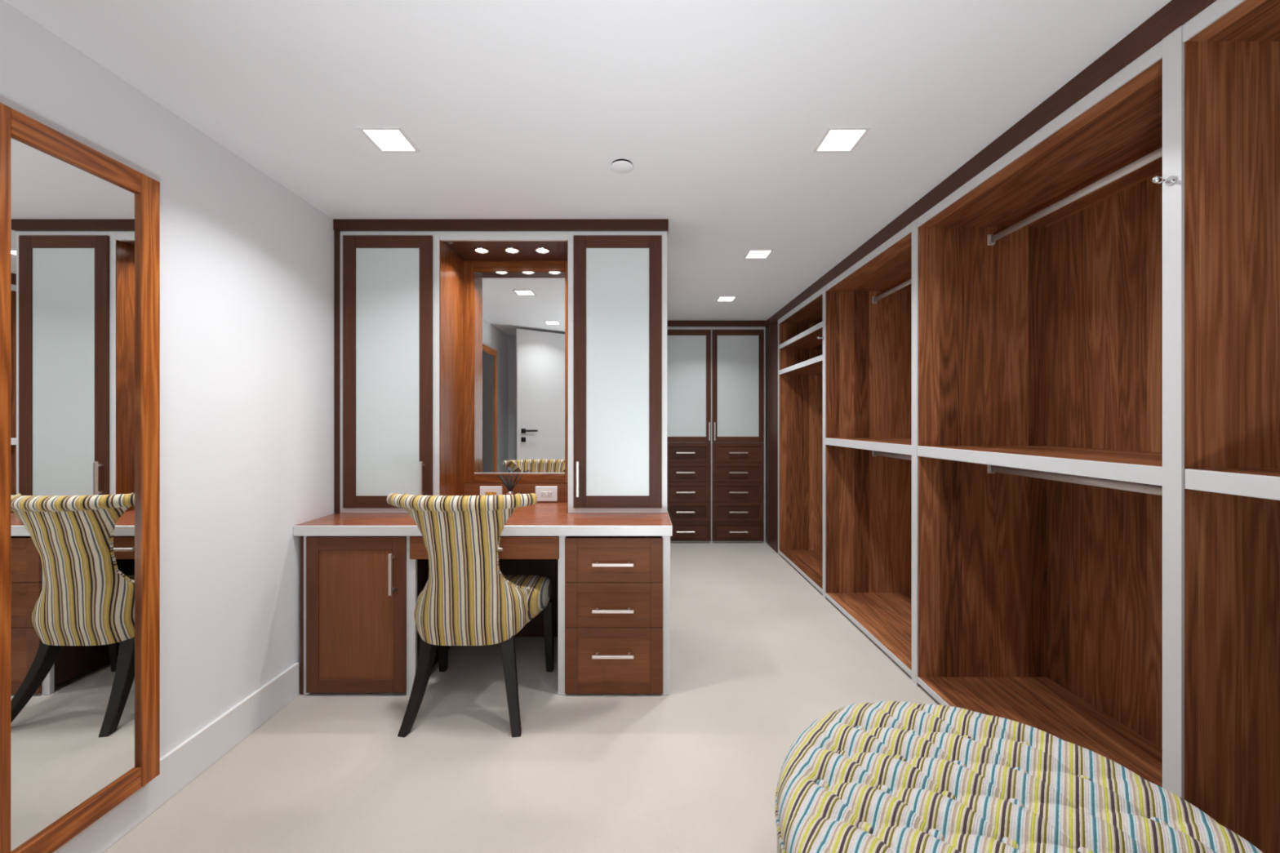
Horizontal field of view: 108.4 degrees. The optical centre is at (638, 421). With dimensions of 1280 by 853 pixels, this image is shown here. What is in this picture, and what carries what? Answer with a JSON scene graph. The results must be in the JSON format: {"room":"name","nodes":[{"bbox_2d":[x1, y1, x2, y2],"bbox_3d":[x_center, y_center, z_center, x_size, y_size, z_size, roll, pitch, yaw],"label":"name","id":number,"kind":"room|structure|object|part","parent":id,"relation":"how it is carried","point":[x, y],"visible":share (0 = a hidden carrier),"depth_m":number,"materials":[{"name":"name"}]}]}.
{"room":"walk-in closet","nodes":[
{"label":"walk-in closet","id":0,"kind":"room"},
{"bbox_2d":[0,0,333,758],"bbox_3d":[-1.615,0.105,1.250,0.100,2.289,3.000,0,0,0],"label":"wall","id":1,"kind":"structure","parent":0,"point":[246,263],"depth_m":1.72,"materials":[{"name":"paint"}]},
{"bbox_2d":[0,102,159,852],"bbox_3d":[-1.542,0.179,1.265,0.046,1.881,0.403,0,0,0],"label":"wall mirror","id":2,"kind":"object","parent":1,"relation":"attached to","point":[80,226],"visible":1,"depth_m":1.25,"materials":[{"name":"brown wood"}]},
{"bbox_3d":[-1.535,-0.729,1.265,0.031,0.064,0.293,0,0,0],"label":"rail","id":3,"kind":"part","parent":2,"relation":"part of","materials":[{"name":"brown wood"}]},
{"bbox_3d":[-1.535,1.087,1.265,0.031,0.065,0.293,0,0,0],"label":"rail","id":4,"kind":"part","parent":2,"relation":"part of","materials":[{"name":"brown wood"}]},
{"bbox_2d":[53,662,298,852],"bbox_3d":[-1.558,1.175,0.981,0.014,0.150,2.262,0,0,0],"label":"baseboard","id":5,"kind":"structure","parent":1,"relation":"attached to","point":[180,766],"depth_m":1.60,"materials":[{"name":"paint"}]},
{"bbox_2d":[102,528,941,852],"bbox_3d":[0.195,1.300,1.645,3.720,0.100,7.690,0,0,0],"label":"floor","id":6,"kind":"structure","parent":0,"point":[758,654],"depth_m":1.76,"materials":[{"name":"carpet"}]},
{"bbox_2d":[303,536,450,694],"bbox_3d":[-1.276,0.884,2.403,0.512,0.732,0.675,0,0,0],"label":"base cabinet","id":7,"kind":"object","parent":6,"relation":"on","point":[361,593],"visible":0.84,"depth_m":2.11,"materials":[{"name":"brown wood"}]},
{"bbox_2d":[300,536,303,694],"bbox_3d":[-1.541,0.885,2.122,0.016,0.730,0.016,0,0,0],"label":"trim","id":8,"kind":"structure","parent":7,"relation":"attached to","point":[301,537],"depth_m":2.11,"materials":[{"name":"brown wood"}]},
{"bbox_3d":[-1.287,0.878,2.107,0.348,0.595,0.003,0,0,0],"label":"panel","id":9,"kind":"part","parent":7,"relation":"part of","materials":[{"name":"brown wood"}]},
{"bbox_3d":[-1.287,0.878,2.106,0.452,0.711,0.011,0,0,0],"label":"door","id":10,"kind":"part","parent":7,"relation":"part of","materials":[{"name":"brown wood"}]},
{"bbox_3d":[-1.114,0.686,2.083,0.013,0.187,0.036,0,0,0],"label":"handle","id":11,"kind":"part","parent":7,"relation":"part of","materials":[{"name":"silver metal"}]},
{"bbox_2d":[386,492,554,737],"bbox_3d":[-0.724,0.771,2.063,0.619,0.958,0.556,0,0,0],"label":"chair","id":12,"kind":"object","parent":6,"relation":"on","point":[465,599],"visible":1,"depth_m":1.89,"materials":[{"name":"fabric"}]},
{"bbox_3d":[-0.909,1.058,1.919,0.060,0.385,0.191,0,0,13],"label":"leg","id":13,"kind":"part","parent":12,"relation":"part of","materials":[{"name":"black wood"}]},
{"bbox_3d":[-0.974,1.070,2.308,0.048,0.360,0.057,0,0,0],"label":"leg","id":14,"kind":"part","parent":12,"relation":"part of","materials":[{"name":"black wood"}]},
{"bbox_3d":[-0.730,0.610,1.966,0.535,0.634,0.291,0,0,0],"label":"backrest","id":15,"kind":"part","parent":12,"relation":"part of","materials":[{"name":"fabric"}]},
{"bbox_3d":[-0.534,1.058,1.918,0.070,0.385,0.212,0,0,-25],"label":"leg","id":16,"kind":"part","parent":12,"relation":"part of","materials":[{"name":"black wood"}]},
{"bbox_3d":[-0.712,0.830,2.152,0.563,0.151,0.375,0,0,0],"label":"seat","id":17,"kind":"part","parent":12,"relation":"part of","materials":[{"name":"fabric"}]},
{"bbox_3d":[-0.450,1.070,2.308,0.048,0.360,0.057,0,0,0],"label":"leg","id":18,"kind":"part","parent":12,"relation":"part of","materials":[{"name":"black wood"}]},
{"bbox_2d":[293,502,672,536],"bbox_3d":[-0.705,0.495,2.415,1.718,0.046,0.650,0,0,0],"label":"countertop","id":19,"kind":"structure","parent":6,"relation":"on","point":[541,518],"depth_m":2.14,"materials":[{"name":"brown wood"}]},
{"bbox_2d":[340,231,439,512],"bbox_3d":[-1.284,-0.256,2.538,0.513,1.454,0.405,0,0,0],"label":"upper cabinet","id":20,"kind":"object","parent":19,"relation":"on","point":[389,280],"visible":0.79,"depth_m":2.38,"materials":[{"name":"brown wood"}]},
{"bbox_2d":[333,230,340,513],"bbox_3d":[-1.552,-0.257,2.381,0.024,1.454,0.019,0,0,0],"label":"trim","id":21,"kind":"structure","parent":20,"relation":"attached to","point":[336,233],"depth_m":2.37,"materials":[{"name":"brown wood"}]},
{"bbox_3d":[-1.290,-0.256,2.377,0.335,1.282,0.005,0,0,0],"label":"glass pane","id":22,"kind":"part","parent":20,"relation":"part of","materials":[{"name":"white glass"}]},
{"bbox_3d":[-1.103,0.292,2.353,0.013,0.180,0.036,0,0,0],"label":"handle","id":23,"kind":"part","parent":20,"relation":"part of","materials":[{"name":"silver metal"}]},
{"bbox_2d":[409,536,559,559],"bbox_3d":[-0.702,0.575,2.308,0.680,0.103,0.485,0,0,0],"label":"drawer","id":24,"kind":"object","parent":19,"relation":"attached to","point":[509,547],"visible":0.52,"depth_m":2.10,"materials":[{"name":"brown wood"}]},
{"bbox_2d":[439,231,568,512],"bbox_3d":[-0.696,-0.256,2.561,0.662,1.454,0.358,0,0,0],"label":"niche","id":25,"kind":"object","parent":19,"relation":"on","point":[459,262],"visible":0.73,"depth_m":2.62,"materials":[{"name":"brown wood"}]},
{"bbox_2d":[473,247,489,253],"bbox_3d":[-0.857,-0.935,2.523,0.082,0.009,0.082,0,0,0],"label":"puck light","id":26,"kind":"object","parent":25,"relation":"attached to","point":[479,250],"visible":1,"depth_m":2.51,"materials":[{"name":"silver metal"}]},
{"bbox_2d":[480,486,502,495],"bbox_3d":[-0.861,0.421,2.696,0.131,0.088,0.009,0,0,0],"label":"wall outlet","id":27,"kind":"object","parent":25,"relation":"attached to","point":[484,491],"visible":0.7,"depth_m":2.69,"materials":[{"name":"white plastic"}]},
{"bbox_2d":[484,491,496,495],"bbox_3d":[-0.861,0.421,2.694,0.066,0.025,0.003,0,0,0],"label":"receptacle","id":28,"kind":"object","parent":27,"relation":"attached to","point":[486,493],"depth_m":2.69,"materials":[{"name":"orange plastic"}]},
{"bbox_2d":[504,247,519,253],"bbox_3d":[-0.691,-0.935,2.523,0.082,0.009,0.082,0,0,0],"label":"puck light","id":29,"kind":"object","parent":25,"relation":"attached to","point":[509,250],"visible":1,"depth_m":2.51,"materials":[{"name":"silver metal"}]},
{"bbox_3d":[-0.696,0.416,2.706,0.654,0.109,0.011,0,0,0],"label":"splash rail","id":30,"kind":"part","parent":25,"relation":"part of","materials":[{"name":"brown wood"}]},
{"bbox_3d":[-0.696,-0.290,2.706,0.654,1.300,0.012,0,0,0],"label":"frame","id":31,"kind":"part","parent":25,"relation":"part of","materials":[{"name":"brown wood"}]},
{"bbox_2d":[474,271,564,473],"bbox_3d":[-0.695,-0.286,2.705,0.530,1.180,0.010,0,0,0],"label":"vanity mirror","id":32,"kind":"object","parent":25,"relation":"attached to","point":[519,317],"visible":1,"depth_m":2.70,"materials":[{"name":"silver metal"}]},
{"bbox_2d":[534,247,550,253],"bbox_3d":[-0.525,-0.935,2.523,0.082,0.009,0.082,0,0,0],"label":"puck light","id":33,"kind":"object","parent":25,"relation":"attached to","point":[540,250],"visible":1,"depth_m":2.51,"materials":[{"name":"silver metal"}]},
{"bbox_2d":[535,486,557,501],"bbox_3d":[-0.538,0.421,2.696,0.130,0.088,0.009,0,0,0],"label":"wall outlet","id":34,"kind":"object","parent":25,"relation":"attached to","point":[543,493],"visible":0.94,"depth_m":2.69,"materials":[{"name":"white plastic"}]},
{"bbox_2d":[540,491,551,496],"bbox_3d":[-0.538,0.421,2.694,0.066,0.025,0.003,0,0,0],"label":"receptacle","id":35,"kind":"object","parent":34,"relation":"attached to","point":[542,493],"depth_m":2.69,"materials":[{"name":"white plastic"}]},
{"bbox_2d":[497,473,523,494],"bbox_3d":[-0.722,0.383,2.599,0.141,0.177,0.107,0,0,0],"label":"reed diffuser","id":36,"kind":"object","parent":19,"relation":"on","point":[509,486],"visible":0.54,"depth_m":2.59,"materials":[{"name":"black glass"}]},
{"bbox_2d":[568,231,666,512],"bbox_3d":[-0.107,-0.256,2.538,0.513,1.454,0.405,0,0,0],"label":"upper cabinet","id":37,"kind":"object","parent":19,"relation":"on","point":[617,280],"visible":1,"depth_m":2.38,"materials":[{"name":"brown wood"}]},
{"bbox_2d":[333,218,668,236],"bbox_3d":[-0.706,-1.012,2.553,1.719,0.055,0.374,0,0,0],"label":"trim","id":38,"kind":"structure","parent":37,"relation":"attached to","point":[340,224],"depth_m":2.37,"materials":[{"name":"brown wood"}]},
{"bbox_3d":[-0.308,0.292,2.353,0.013,0.180,0.036,0,0,0],"label":"handle","id":39,"kind":"part","parent":37,"relation":"part of","materials":[{"name":"silver metal"}]},
{"bbox_3d":[-0.106,-0.256,2.377,0.331,1.282,0.005,0,0,0],"label":"glass pane","id":40,"kind":"part","parent":37,"relation":"part of","materials":[{"name":"white glass"}]},
{"bbox_2d":[498,559,558,636],"bbox_3d":[-0.694,0.884,2.708,0.650,0.731,0.055,0,0,0],"label":"panel","id":41,"kind":"object","parent":6,"relation":"on","point":[548,568],"visible":0.21,"depth_m":2.68,"materials":[{"name":"brown wood"}]},
{"bbox_2d":[558,536,670,694],"bbox_3d":[-0.111,0.884,2.403,0.514,0.732,0.675,0,0,0],"label":"drawer unit","id":42,"kind":"object","parent":6,"relation":"on","point":[614,592],"visible":0.93,"depth_m":2.11,"materials":[{"name":"brown wood"}]},
{"bbox_3d":[-0.115,1.056,2.083,0.187,0.013,0.036,0,0,0],"label":"handle","id":43,"kind":"part","parent":42,"relation":"part of","materials":[{"name":"silver metal"}]},
{"bbox_3d":[-0.115,0.852,2.083,0.187,0.013,0.036,0,0,0],"label":"handle","id":44,"kind":"part","parent":42,"relation":"part of","materials":[{"name":"silver metal"}]},
{"bbox_3d":[-0.115,0.643,2.083,0.187,0.013,0.036,0,0,0],"label":"handle","id":45,"kind":"part","parent":42,"relation":"part of","materials":[{"name":"silver metal"}]},
{"bbox_3d":[-0.112,1.088,2.106,0.447,0.300,0.011,0,0,0],"label":"drawer","id":46,"kind":"part","parent":42,"relation":"part of","materials":[{"name":"brown wood"}]},
{"bbox_3d":[-0.112,1.085,2.107,0.341,0.214,0.003,0,0,0],"label":"panel","id":47,"kind":"part","parent":42,"relation":"part of","materials":[{"name":"brown wood"}]},
{"bbox_3d":[-0.112,0.835,2.106,0.447,0.202,0.011,0,0,0],"label":"drawer","id":48,"kind":"part","parent":42,"relation":"part of","materials":[{"name":"brown wood"}]},
{"bbox_3d":[-0.112,0.835,2.107,0.341,0.122,0.003,0,0,0],"label":"panel","id":49,"kind":"part","parent":42,"relation":"part of","materials":[{"name":"brown wood"}]},
{"bbox_3d":[-0.112,0.630,2.106,0.447,0.202,0.011,0,0,0],"label":"drawer","id":50,"kind":"part","parent":42,"relation":"part of","materials":[{"name":"brown wood"}]},
{"bbox_3d":[-0.112,0.630,2.107,0.341,0.122,0.003,0,0,0],"label":"panel","id":51,"kind":"part","parent":42,"relation":"part of","materials":[{"name":"brown wood"}]},
{"bbox_2d":[666,326,711,542],"bbox_3d":[0.453,0.136,5.043,0.602,2.229,0.675,0,0,0],"label":"tall cabinet","id":52,"kind":"object","parent":6,"relation":"on","point":[689,348],"visible":0.66,"depth_m":4.75,"materials":[{"name":"brown wood"}]},
{"bbox_3d":[0.482,0.317,4.723,0.190,0.013,0.036,0,0,0],"label":"handle","id":53,"kind":"part","parent":52,"relation":"part of","materials":[{"name":"silver metal"}]},
{"bbox_3d":[0.482,0.520,4.723,0.190,0.013,0.036,0,0,0],"label":"handle","id":54,"kind":"part","parent":52,"relation":"part of","materials":[{"name":"silver metal"}]},
{"bbox_3d":[0.482,0.722,4.723,0.190,0.013,0.036,0,0,0],"label":"handle","id":55,"kind":"part","parent":52,"relation":"part of","materials":[{"name":"silver metal"}]},
{"bbox_3d":[0.482,1.127,4.723,0.190,0.013,0.036,0,0,0],"label":"handle","id":56,"kind":"part","parent":52,"relation":"part of","materials":[{"name":"silver metal"}]},
{"bbox_3d":[0.482,-0.367,4.753,0.436,1.050,0.009,0,0,0],"label":"glass pane","id":57,"kind":"part","parent":52,"relation":"part of","materials":[{"name":"white glass"}]},
{"bbox_3d":[0.482,0.317,4.753,0.446,0.131,0.011,0,0,0],"label":"panel","id":58,"kind":"part","parent":52,"relation":"part of","materials":[{"name":"brown wood"}]},
{"bbox_3d":[0.482,0.520,4.753,0.446,0.131,0.011,0,0,0],"label":"panel","id":59,"kind":"part","parent":52,"relation":"part of","materials":[{"name":"brown wood"}]},
{"bbox_3d":[0.482,0.722,4.753,0.446,0.131,0.011,0,0,0],"label":"panel","id":60,"kind":"part","parent":52,"relation":"part of","materials":[{"name":"brown wood"}]},
{"bbox_3d":[0.482,0.924,4.753,0.446,0.131,0.011,0,0,0],"label":"panel","id":61,"kind":"part","parent":52,"relation":"part of","materials":[{"name":"brown wood"}]},
{"bbox_3d":[0.482,1.127,4.753,0.446,0.131,0.011,0,0,0],"label":"panel","id":62,"kind":"part","parent":52,"relation":"part of","materials":[{"name":"brown wood"}]},
{"bbox_3d":[0.482,0.317,4.750,0.528,0.199,0.020,0,0,0],"label":"drawer","id":63,"kind":"part","parent":52,"relation":"part of","materials":[{"name":"brown wood"}]},
{"bbox_3d":[0.482,0.520,4.750,0.528,0.199,0.020,0,0,0],"label":"drawer","id":64,"kind":"part","parent":52,"relation":"part of","materials":[{"name":"brown wood"}]},
{"bbox_3d":[0.482,0.722,4.750,0.528,0.199,0.020,0,0,0],"label":"drawer","id":65,"kind":"part","parent":52,"relation":"part of","materials":[{"name":"brown wood"}]},
{"bbox_3d":[0.482,0.924,4.750,0.528,0.199,0.020,0,0,0],"label":"drawer","id":66,"kind":"part","parent":52,"relation":"part of","materials":[{"name":"brown wood"}]},
{"bbox_3d":[0.482,-0.367,4.750,0.528,1.158,0.020,0,0,0],"label":"door","id":67,"kind":"part","parent":52,"relation":"part of","materials":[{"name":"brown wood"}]},
{"bbox_3d":[0.482,1.127,4.750,0.528,0.199,0.020,0,0,0],"label":"drawer","id":68,"kind":"part","parent":52,"relation":"part of","materials":[{"name":"brown wood"}]},
{"bbox_3d":[0.726,0.100,4.723,0.013,0.190,0.036,0,0,0],"label":"handle","id":69,"kind":"part","parent":52,"relation":"part of","materials":[{"name":"silver metal"}]},
{"bbox_2d":[711,326,765,542],"bbox_3d":[1.032,0.136,5.043,0.556,2.229,0.675,0,0,0],"label":"tall cabinet","id":70,"kind":"object","parent":6,"relation":"on","point":[738,353],"visible":1,"depth_m":4.75,"materials":[{"name":"brown wood"}]},
{"bbox_3d":[0.780,0.100,4.723,0.013,0.190,0.036,0,0,0],"label":"handle","id":71,"kind":"part","parent":70,"relation":"part of","materials":[{"name":"silver metal"}]},
{"bbox_3d":[1.024,0.317,4.750,0.528,0.199,0.020,0,0,0],"label":"drawer","id":72,"kind":"part","parent":70,"relation":"part of","materials":[{"name":"brown wood"}]},
{"bbox_3d":[1.024,0.317,4.753,0.446,0.131,0.011,0,0,0],"label":"panel","id":73,"kind":"part","parent":70,"relation":"part of","materials":[{"name":"brown wood"}]},
{"bbox_3d":[1.024,0.520,4.750,0.528,0.199,0.020,0,0,0],"label":"drawer","id":74,"kind":"part","parent":70,"relation":"part of","materials":[{"name":"brown wood"}]},
{"bbox_3d":[1.024,0.520,4.753,0.446,0.131,0.011,0,0,0],"label":"panel","id":75,"kind":"part","parent":70,"relation":"part of","materials":[{"name":"brown wood"}]},
{"bbox_3d":[1.024,0.722,4.750,0.528,0.199,0.020,0,0,0],"label":"drawer","id":76,"kind":"part","parent":70,"relation":"part of","materials":[{"name":"brown wood"}]},
{"bbox_3d":[1.024,0.722,4.753,0.446,0.131,0.011,0,0,0],"label":"panel","id":77,"kind":"part","parent":70,"relation":"part of","materials":[{"name":"brown wood"}]},
{"bbox_3d":[1.024,0.924,4.750,0.528,0.199,0.020,0,0,0],"label":"drawer","id":78,"kind":"part","parent":70,"relation":"part of","materials":[{"name":"brown wood"}]},
{"bbox_3d":[1.024,0.924,4.753,0.446,0.131,0.011,0,0,0],"label":"panel","id":79,"kind":"part","parent":70,"relation":"part of","materials":[{"name":"brown wood"}]},
{"bbox_3d":[1.024,1.127,4.750,0.528,0.199,0.020,0,0,0],"label":"drawer","id":80,"kind":"part","parent":70,"relation":"part of","materials":[{"name":"brown wood"}]},
{"bbox_3d":[1.024,1.127,4.753,0.446,0.131,0.011,0,0,0],"label":"panel","id":81,"kind":"part","parent":70,"relation":"part of","materials":[{"name":"brown wood"}]},
{"bbox_3d":[1.024,-0.367,4.750,0.528,1.158,0.020,0,0,0],"label":"door","id":82,"kind":"part","parent":70,"relation":"part of","materials":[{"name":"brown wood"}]},
{"bbox_3d":[1.024,-0.367,4.753,0.436,1.050,0.009,0,0,0],"label":"glass pane","id":83,"kind":"part","parent":70,"relation":"part of","materials":[{"name":"white glass"}]},
{"bbox_3d":[1.024,0.317,4.723,0.190,0.013,0.036,0,0,0],"label":"handle","id":84,"kind":"part","parent":70,"relation":"part of","materials":[{"name":"silver metal"}]},
{"bbox_3d":[1.024,0.520,4.723,0.190,0.013,0.036,0,0,0],"label":"handle","id":85,"kind":"part","parent":70,"relation":"part of","materials":[{"name":"silver metal"}]},
{"bbox_3d":[1.024,0.722,4.723,0.190,0.013,0.036,0,0,0],"label":"handle","id":86,"kind":"part","parent":70,"relation":"part of","materials":[{"name":"silver metal"}]},
{"bbox_3d":[1.024,1.127,4.723,0.190,0.013,0.036,0,0,0],"label":"handle","id":87,"kind":"part","parent":70,"relation":"part of","materials":[{"name":"silver metal"}]},
{"bbox_2d":[766,320,777,553],"bbox_3d":[1.328,0.144,4.562,0.020,2.211,0.355,0,0,0],"label":"trim","id":88,"kind":"structure","parent":6,"relation":"on","point":[771,331],"depth_m":4.53,"materials":[{"name":"brown wood"}]},
{"bbox_2d":[777,286,823,597],"bbox_3d":[1.634,0.144,3.820,0.634,2.211,1.080,0,0,0],"label":"wardrobe","id":89,"kind":"object","parent":6,"relation":"on","point":[800,352],"visible":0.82,"depth_m":4.34,"materials":[{"name":"brown wood"}]},
{"bbox_3d":[1.637,0.139,4.349,0.627,2.199,0.020,0,0,0],"label":"panel","id":90,"kind":"part","parent":89,"relation":"part of","materials":[{"name":"brown wood"}]},
{"bbox_3d":[1.629,1.220,3.820,0.609,0.024,1.038,0,0,0],"label":"panel","id":91,"kind":"part","parent":89,"relation":"part of","materials":[{"name":"brown wood"}]},
{"bbox_2d":[780,327,822,349],"bbox_3d":[1.629,-0.701,3.820,0.607,0.038,1.038,0,0,0],"label":"shelf","id":92,"kind":"object","parent":89,"relation":"attached to","point":[806,340],"depth_m":3.93,"materials":[{"name":"brown wood"}]},
{"bbox_3d":[1.629,-0.942,3.820,0.609,0.039,1.038,0,0,0],"label":"panel","id":93,"kind":"part","parent":89,"relation":"part of","materials":[{"name":"brown wood"}]},
{"bbox_2d":[781,360,822,374],"bbox_3d":[1.629,-0.462,3.820,0.607,0.039,1.038,0,0,0],"label":"shelf","id":94,"kind":"object","parent":89,"relation":"attached to","point":[806,367],"depth_m":3.92,"materials":[{"name":"brown wood"}]},
{"bbox_2d":[823,220,914,683],"bbox_3d":[1.634,0.144,2.743,0.634,2.211,1.075,0,0,0],"label":"wardrobe","id":95,"kind":"object","parent":6,"relation":"on","point":[868,308],"visible":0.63,"depth_m":3.26,"materials":[{"name":"brown wood"}]},
{"bbox_3d":[1.637,0.139,3.269,0.627,2.199,0.020,0,0,0],"label":"panel","id":96,"kind":"part","parent":95,"relation":"part of","materials":[{"name":"brown wood"}]},
{"bbox_3d":[1.629,1.220,2.743,0.609,0.024,1.033,0,0,0],"label":"panel","id":97,"kind":"part","parent":95,"relation":"part of","materials":[{"name":"brown wood"}]},
{"bbox_3d":[1.629,-0.942,2.743,0.609,0.039,1.033,0,0,0],"label":"panel","id":98,"kind":"part","parent":95,"relation":"part of","materials":[{"name":"brown wood"}]},
{"bbox_2d":[826,437,911,444],"bbox_3d":[1.629,0.137,2.743,0.607,0.046,1.033,0,0,0],"label":"shelf","id":99,"kind":"object","parent":95,"relation":"attached to","point":[830,441],"depth_m":2.90,"materials":[{"name":"brown wood"}]},
{"bbox_3d":[1.665,0.220,2.743,0.016,0.031,1.029,0,0,0],"label":"hanging rod","id":100,"kind":"part","parent":95,"relation":"part of","materials":[{"name":"metal"}]},
{"bbox_3d":[1.665,-0.858,2.743,0.016,0.031,1.029,0,0,0],"label":"hanging rod","id":101,"kind":"part","parent":95,"relation":"part of","materials":[{"name":"metal"}]},
{"bbox_2d":[774,701,1263,852],"bbox_3d":[0.735,1.012,0.900,0.899,0.477,0.899,0,0,3],"label":"tufted ottoman","id":102,"kind":"object","parent":6,"relation":"on","point":[882,776],"visible":1,"depth_m":0.97,"materials":[{"name":"fabric"}]},
{"bbox_2d":[914,33,1171,791],"bbox_3d":[1.634,0.144,1.673,0.634,2.211,1.065,0,0,0],"label":"wardrobe","id":103,"kind":"object","parent":6,"relation":"on","point":[1042,282],"visible":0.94,"depth_m":2.01,"materials":[{"name":"brown wood"}]},
{"bbox_3d":[1.637,0.139,2.194,0.627,2.199,0.020,0,0,0],"label":"panel","id":104,"kind":"part","parent":103,"relation":"part of","materials":[{"name":"brown wood"}]},
{"bbox_3d":[1.629,1.220,1.673,0.609,0.024,1.023,0,0,0],"label":"panel","id":105,"kind":"part","parent":103,"relation":"part of","materials":[{"name":"brown wood"}]},
{"bbox_3d":[1.629,-0.942,1.673,0.609,0.039,1.023,0,0,0],"label":"panel","id":106,"kind":"part","parent":103,"relation":"part of","materials":[{"name":"brown wood"}]},
{"bbox_2d":[921,445,1162,466],"bbox_3d":[1.629,0.137,1.673,0.607,0.046,1.023,0,0,0],"label":"shelf","id":107,"kind":"object","parent":103,"relation":"attached to","point":[998,455],"depth_m":1.70,"materials":[{"name":"brown wood"}]},
{"bbox_3d":[1.665,0.220,1.673,0.016,0.031,1.019,0,0,0],"label":"hanging rod","id":108,"kind":"part","parent":103,"relation":"part of","materials":[{"name":"metal"}]},
{"bbox_3d":[1.665,-0.858,1.673,0.016,0.031,1.019,0,0,0],"label":"hanging rod","id":109,"kind":"part","parent":103,"relation":"part of","materials":[{"name":"metal"}]},
{"bbox_3d":[1.942,0.124,1.673,0.017,2.171,1.023,0,0,0],"label":"panel","id":110,"kind":"part","parent":103,"relation":"part of","materials":[{"name":"brown wood"}]},
{"bbox_2d":[1171,0,1279,852],"bbox_3d":[1.634,0.144,0.608,0.634,2.211,1.065,0,0,0],"label":"wardrobe","id":111,"kind":"object","parent":6,"relation":"on","point":[1225,60],"visible":1,"depth_m":1.12,"materials":[{"name":"brown wood"}]},
{"bbox_2d":[1151,175,1177,186],"bbox_3d":[1.294,-0.595,1.140,0.046,0.022,0.022,0,0,0],"label":"hook","id":112,"kind":"object","parent":111,"relation":"attached to","point":[1171,180],"visible":1,"depth_m":1.14,"materials":[{"name":"silver metal"}]},
{"bbox_3d":[1.281,-0.596,1.140,0.019,0.019,0.017,0,0,0],"label":"knob","id":113,"kind":"part","parent":112,"relation":"part of","materials":[{"name":"silver metal"}]},
{"bbox_3d":[1.300,-0.595,1.140,0.026,0.009,0.009,0,0,0],"label":"stem","id":114,"kind":"part","parent":112,"relation":"part of","materials":[{"name":"silver metal"}]},
{"bbox_3d":[1.629,-0.942,0.608,0.609,0.039,1.023,0,0,0],"label":"panel","id":115,"kind":"part","parent":111,"relation":"part of","materials":[{"name":"brown wood"}]},
{"bbox_2d":[1187,468,1279,476],"bbox_3d":[1.629,0.137,0.608,0.607,0.046,1.023,0,0,0],"label":"shelf","id":116,"kind":"object","parent":111,"relation":"attached to","point":[1191,472],"depth_m":1.06,"materials":[{"name":"brown wood"}]},
{"bbox_2d":[4,0,1171,333],"bbox_3d":[0.195,-1.089,1.645,3.720,0.100,7.690,0,0,0],"label":"ceiling","id":117,"kind":"structure","parent":0,"point":[719,110],"depth_m":1.47,"materials":[{"name":"paint"}]},
{"bbox_2d":[357,126,419,152],"bbox_3d":[-0.915,-1.036,1.700,0.150,0.005,0.150,0,0,0],"label":"recessed light","id":118,"kind":"object","parent":117,"relation":"in","point":[385,139],"visible":1,"depth_m":1.69,"materials":[{"name":"white plastic"}]},
{"bbox_2d":[610,159,633,173],"bbox_3d":[-0.066,-1.032,1.867,0.091,0.013,0.091,0,0,0],"label":"sprinkler cover","id":119,"kind":"object","parent":117,"relation":"attached to","point":[619,166],"visible":1,"depth_m":1.86,"materials":[{"name":"paint"}]},
{"bbox_2d":[611,159,632,164],"bbox_3d":[-0.066,-1.034,1.867,0.084,0.009,0.084,0,0,0],"label":"cup","id":120,"kind":"object","parent":119,"relation":"on","point":[619,162],"depth_m":1.83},
{"bbox_2d":[666,320,766,326],"bbox_3d":[0.734,-1.009,4.746,1.156,0.060,0.020,0,0,0],"label":"trim","id":121,"kind":"structure","parent":117,"relation":"attached to","point":[669,323],"depth_m":4.74,"materials":[{"name":"brown wood"}]},
{"bbox_2d":[715,296,737,301],"bbox_3d":[0.742,-1.036,3.893,0.150,0.005,0.150,0,0,0],"label":"recessed light","id":122,"kind":"object","parent":117,"relation":"in","point":[720,298],"visible":1,"depth_m":3.88,"materials":[{"name":"white"}]},
{"bbox_2d":[743,248,773,258],"bbox_3d":[0.742,-1.036,2.855,0.150,0.005,0.150,0,0,0],"label":"recessed light","id":123,"kind":"object","parent":117,"relation":"in","point":[752,253],"visible":1,"depth_m":2.84,"materials":[{"name":"white"}]},
{"bbox_2d":[813,126,871,152],"bbox_3d":[0.745,-1.036,1.700,0.150,0.005,0.150,0,0,0],"label":"recessed light","id":124,"kind":"object","parent":117,"relation":"in","point":[835,139],"visible":1,"depth_m":1.69,"materials":[{"name":"white plastic"}]},
{"bbox_2d":[766,0,1216,328],"bbox_3d":[1.326,-1.000,2.293,0.024,0.078,4.886,0,0,0],"label":"trim","id":125,"kind":"structure","parent":117,"relation":"attached to","point":[1175,13],"depth_m":1.51,"materials":[{"name":"brown wood"}]},
{"bbox_2d":[765,333,766,528],"bbox_3d":[0.195,0.105,5.440,3.720,2.289,0.100,0,0,0],"label":"wall","id":126,"kind":"structure","parent":0,"point":[766,333],"depth_m":5.39,"materials":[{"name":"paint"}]}
]}

